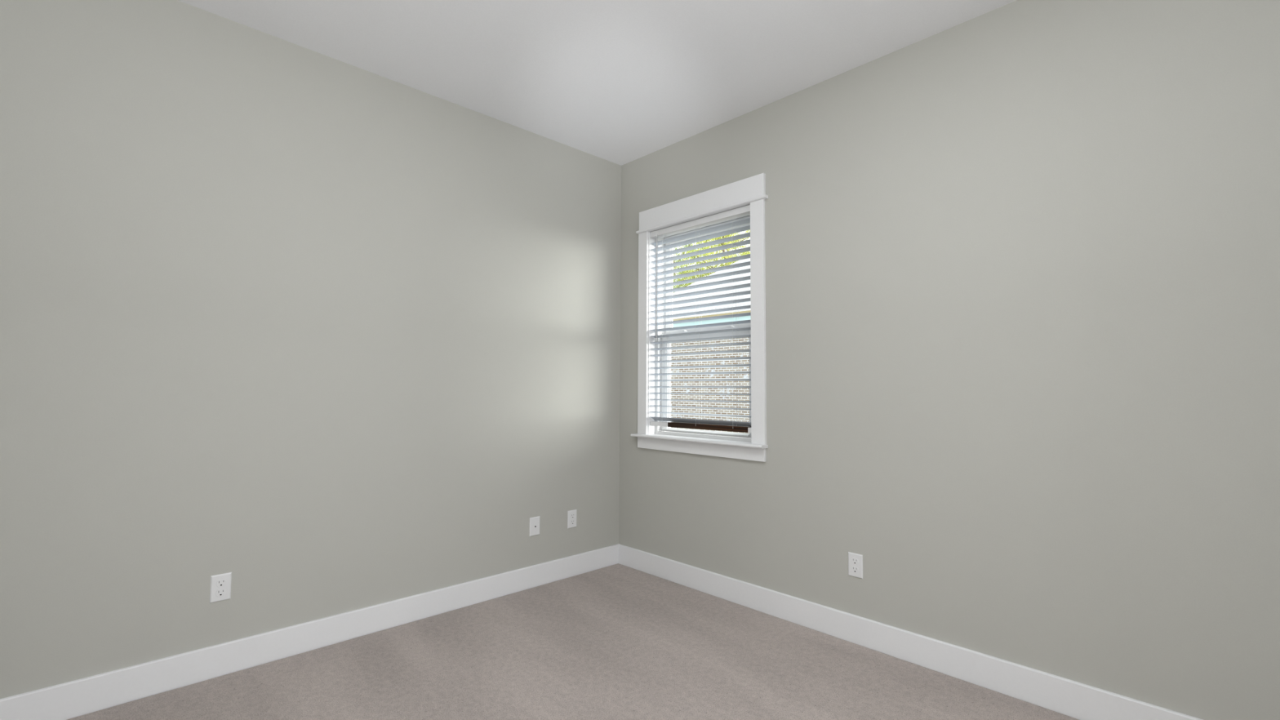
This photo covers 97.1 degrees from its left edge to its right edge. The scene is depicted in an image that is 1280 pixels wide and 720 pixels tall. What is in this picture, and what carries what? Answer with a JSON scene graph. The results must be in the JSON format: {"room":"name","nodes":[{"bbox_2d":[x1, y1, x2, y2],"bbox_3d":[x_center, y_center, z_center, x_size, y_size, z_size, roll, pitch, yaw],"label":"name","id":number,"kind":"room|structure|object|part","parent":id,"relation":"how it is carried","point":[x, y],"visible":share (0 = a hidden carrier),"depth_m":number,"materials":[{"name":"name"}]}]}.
{"room":"empty bedroom","nodes":[
{"label":"empty bedroom","id":0,"kind":"room"},
{"bbox_2d":[0,0,621,698],"bbox_3d":[-1.352,-0.052,2.865,3.560,2.755,0.180,3,-4,-44],"label":"wall","id":1,"kind":"structure","parent":0,"point":[329,335],"depth_m":2.46,"materials":[{"name":"beige paint"}]},
{"bbox_2d":[209,572,231,603],"bbox_3d":[-1.727,0.939,2.328,0.070,0.110,0.008,3,-4,-44],"label":"wall outlet","id":2,"kind":"object","parent":1,"relation":"attached to","point":[220,584],"visible":1,"depth_m":2.33,"materials":[{"name":"white plastic"}]},
{"bbox_2d":[215,588,226,596],"bbox_3d":[-1.726,0.958,2.325,0.034,0.028,0.002,3,-4,-44],"label":"receptacle","id":3,"kind":"object","parent":2,"relation":"attached to","point":[219,592],"depth_m":2.32,"materials":[{"name":"grey plastic"}]},
{"bbox_2d":[216,578,226,586],"bbox_3d":[-1.725,0.919,2.327,0.034,0.028,0.002,3,-4,-44],"label":"receptacle","id":4,"kind":"object","parent":2,"relation":"attached to","point":[220,582],"depth_m":2.33,"materials":[{"name":"grey plastic"}]},
{"bbox_2d":[0,543,619,719],"bbox_3d":[-1.291,1.255,2.729,3.200,0.131,0.014,3,-4,-44],"label":"baseboard","id":5,"kind":"structure","parent":1,"relation":"attached to","point":[79,697],"depth_m":2.42,"materials":[{"name":"white paint"}]},
{"bbox_2d":[529,515,539,536],"bbox_3d":[-0.628,0.997,3.383,0.072,0.110,0.011,3,-4,-44],"label":"cable wall plate","id":6,"kind":"object","parent":1,"relation":"attached to","point":[534,522],"visible":1,"depth_m":3.38,"materials":[{"name":"white plastic"}]},
{"bbox_2d":[567,509,577,528],"bbox_3d":[-0.428,1.007,3.578,0.070,0.110,0.008,3,-4,-44],"label":"wall outlet","id":7,"kind":"object","parent":1,"relation":"attached to","point":[571,514],"visible":1,"depth_m":3.57,"materials":[{"name":"white plastic"}]},
{"bbox_2d":[66,563,1079,719],"bbox_3d":[-0.116,1.257,1.499,3.186,0.008,3.386,3,-4,-44],"label":"floor","id":8,"kind":"structure","parent":0,"point":[616,642],"depth_m":2.34,"materials":[{"name":"beige carpet"}]},
{"bbox_2d":[177,0,1016,165],"bbox_3d":[-0.103,-1.562,1.651,3.560,0.150,3.760,3,-4,-44],"label":"ceiling","id":9,"kind":"structure","parent":0,"point":[620,82],"depth_m":2.60,"materials":[{"name":"white paint"}]},
{"bbox_2d":[618,0,1279,719],"bbox_3d":[1.169,-0.049,2.685,0.180,2.755,3.580,3,-4,-44],"label":"wall","id":10,"kind":"structure","parent":0,"point":[1022,257],"depth_m":2.20,"materials":[{"name":"beige paint"}]},
{"bbox_2d":[631,173,768,462],"bbox_3d":[0.379,-0.221,3.461,0.225,1.573,1.028,3,-4,-44],"label":"window","id":11,"kind":"structure","parent":10,"relation":"in","point":[751,191],"depth_m":3.44,"materials":[{"name":"white paint"}]},
{"bbox_3d":[0.021,-0.182,3.742,0.018,1.340,0.080,3,-4,-44],"label":"casing","id":12,"kind":"part","parent":11,"relation":"part of","materials":[{"name":"white paint"}]},
{"bbox_2d":[649,204,751,432],"bbox_3d":[0.360,-0.223,3.446,0.065,1.280,0.803,3,-4,-44],"label":"window blind","id":13,"kind":"object","parent":11,"relation":"attached to","point":[726,425],"visible":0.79,"depth_m":3.43,"materials":[{"name":"white plastic"}]},
{"bbox_3d":[0.164,-0.203,3.656,0.056,1.228,0.001,3,-4,-44],"label":"ladder cord","id":14,"kind":"part","parent":13,"relation":"part of","materials":[{"name":"white fabric"}]},
{"bbox_3d":[0.168,-0.206,3.651,0.002,1.223,0.001,0,-3,1],"label":"lift cord","id":15,"kind":"part","parent":13,"relation":"part of","materials":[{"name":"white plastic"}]},
{"bbox_3d":[0.362,-0.215,3.450,0.001,1.223,0.002,2,-3,-29],"label":"lift cord","id":16,"kind":"part","parent":13,"relation":"part of","materials":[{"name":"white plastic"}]},
{"bbox_3d":[0.361,0.402,3.418,0.048,0.027,0.799,3,-4,-44],"label":"rail","id":17,"kind":"part","parent":13,"relation":"part of","materials":[{"name":"white plastic"}]},
{"bbox_3d":[0.405,0.400,3.371,0.052,0.029,0.608,3,-4,-44],"label":"rail","id":18,"kind":"part","parent":13,"relation":"part of","materials":[{"name":"brown wood"}]},
{"bbox_3d":[0.550,-0.222,3.256,0.056,1.228,0.001,3,-4,-44],"label":"ladder cord","id":19,"kind":"part","parent":13,"relation":"part of","materials":[{"name":"white fabric"}]},
{"bbox_3d":[0.554,-0.225,3.251,0.001,1.223,0.002,2,-3,-29],"label":"lift cord","id":20,"kind":"part","parent":13,"relation":"part of","materials":[{"name":"white fabric"}]},
{"bbox_3d":[0.342,-0.945,3.451,0.018,0.130,0.986,3,-4,-44],"label":"head casing","id":21,"kind":"part","parent":11,"relation":"part of","materials":[{"name":"white paint"}]},
{"bbox_3d":[0.419,-0.193,3.501,0.100,1.340,0.807,3,-4,-44],"label":"frame","id":22,"kind":"part","parent":11,"relation":"part of","materials":[{"name":"white plastic"}]},
{"bbox_3d":[0.414,0.135,3.482,0.032,0.642,0.755,3,-4,-44],"label":"sash","id":23,"kind":"part","parent":11,"relation":"part of","materials":[{"name":"white plastic"}]},
{"bbox_3d":[0.444,-0.495,3.540,0.029,0.690,0.773,3,-4,-44],"label":"sash","id":24,"kind":"part","parent":11,"relation":"part of","materials":[{"name":"white plastic"}]},
{"bbox_3d":[0.647,-0.212,3.093,0.018,1.340,0.088,3,-4,-44],"label":"casing","id":25,"kind":"part","parent":11,"relation":"part of","materials":[{"name":"white paint"}]},
{"bbox_2d":[848,551,862,578],"bbox_3d":[1.012,0.966,2.656,0.008,0.110,0.070,3,-4,-44],"label":"wall outlet","id":26,"kind":"object","parent":10,"relation":"attached to","point":[855,560],"visible":1,"depth_m":2.65,"materials":[{"name":"white plastic"}]},
{"bbox_2d":[851,566,858,573],"bbox_3d":[1.010,0.985,2.654,0.002,0.028,0.034,3,-4,-44],"label":"receptacle","id":27,"kind":"object","parent":26,"relation":"attached to","point":[854,569],"depth_m":2.65,"materials":[{"name":"grey plastic"}]},
{"bbox_2d":[851,557,858,564],"bbox_3d":[1.011,0.946,2.655,0.002,0.028,0.034,3,-4,-44],"label":"receptacle","id":28,"kind":"object","parent":26,"relation":"attached to","point":[855,561],"depth_m":2.65,"materials":[{"name":"grey plastic"}]},
{"bbox_2d":[618,544,1202,719],"bbox_3d":[1.036,1.260,2.611,0.014,0.131,3.386,3,-4,-44],"label":"baseboard","id":29,"kind":"structure","parent":10,"relation":"attached to","point":[1076,700],"depth_m":2.42,"materials":[{"name":"white paint"}]},
{"label":"outside","id":30,"kind":"structure","parent":0,"visible":0},
{"label":"ground","id":31,"kind":"structure","parent":30,"visible":0},
{"bbox_2d":[673,242,707,292],"bbox_3d":[2.820,-3.643,42.930,6.480,14.890,6.870,-2,-3,32],"label":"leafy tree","id":32,"kind":"object","parent":31,"relation":"on","point":[687,245],"visible":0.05,"depth_m":42.28,"materials":[{"name":"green plant"}]},
{"bbox_2d":[667,257,751,438],"bbox_3d":[7.297,-1.082,18.540,10.100,7.350,14.850,3,-4,-44],"label":"brick house","id":33,"kind":"structure","parent":31,"relation":"on","point":[708,390],"depth_m":17.47,"materials":[{"name":"tan-brown brick"},{"name":"pale mortar"}]},
{"bbox_2d":[673,229,750,288],"bbox_3d":[4.901,-3.810,35.787,7.822,14.525,6.732,0,-3,1],"label":"leafy tree","id":34,"kind":"object","parent":31,"relation":"on","point":[747,231],"visible":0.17,"depth_m":35.28,"materials":[{"name":"green plant"}]},
{"bbox_2d":[686,231,750,279],"bbox_3d":[9.395,-5.472,55.460,9.183,19.873,9.784,-1,-3,19],"label":"leafy tree","id":35,"kind":"object","parent":31,"relation":"on","point":[746,252],"visible":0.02,"depth_m":55.50,"materials":[{"name":"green plant"}]}
]}

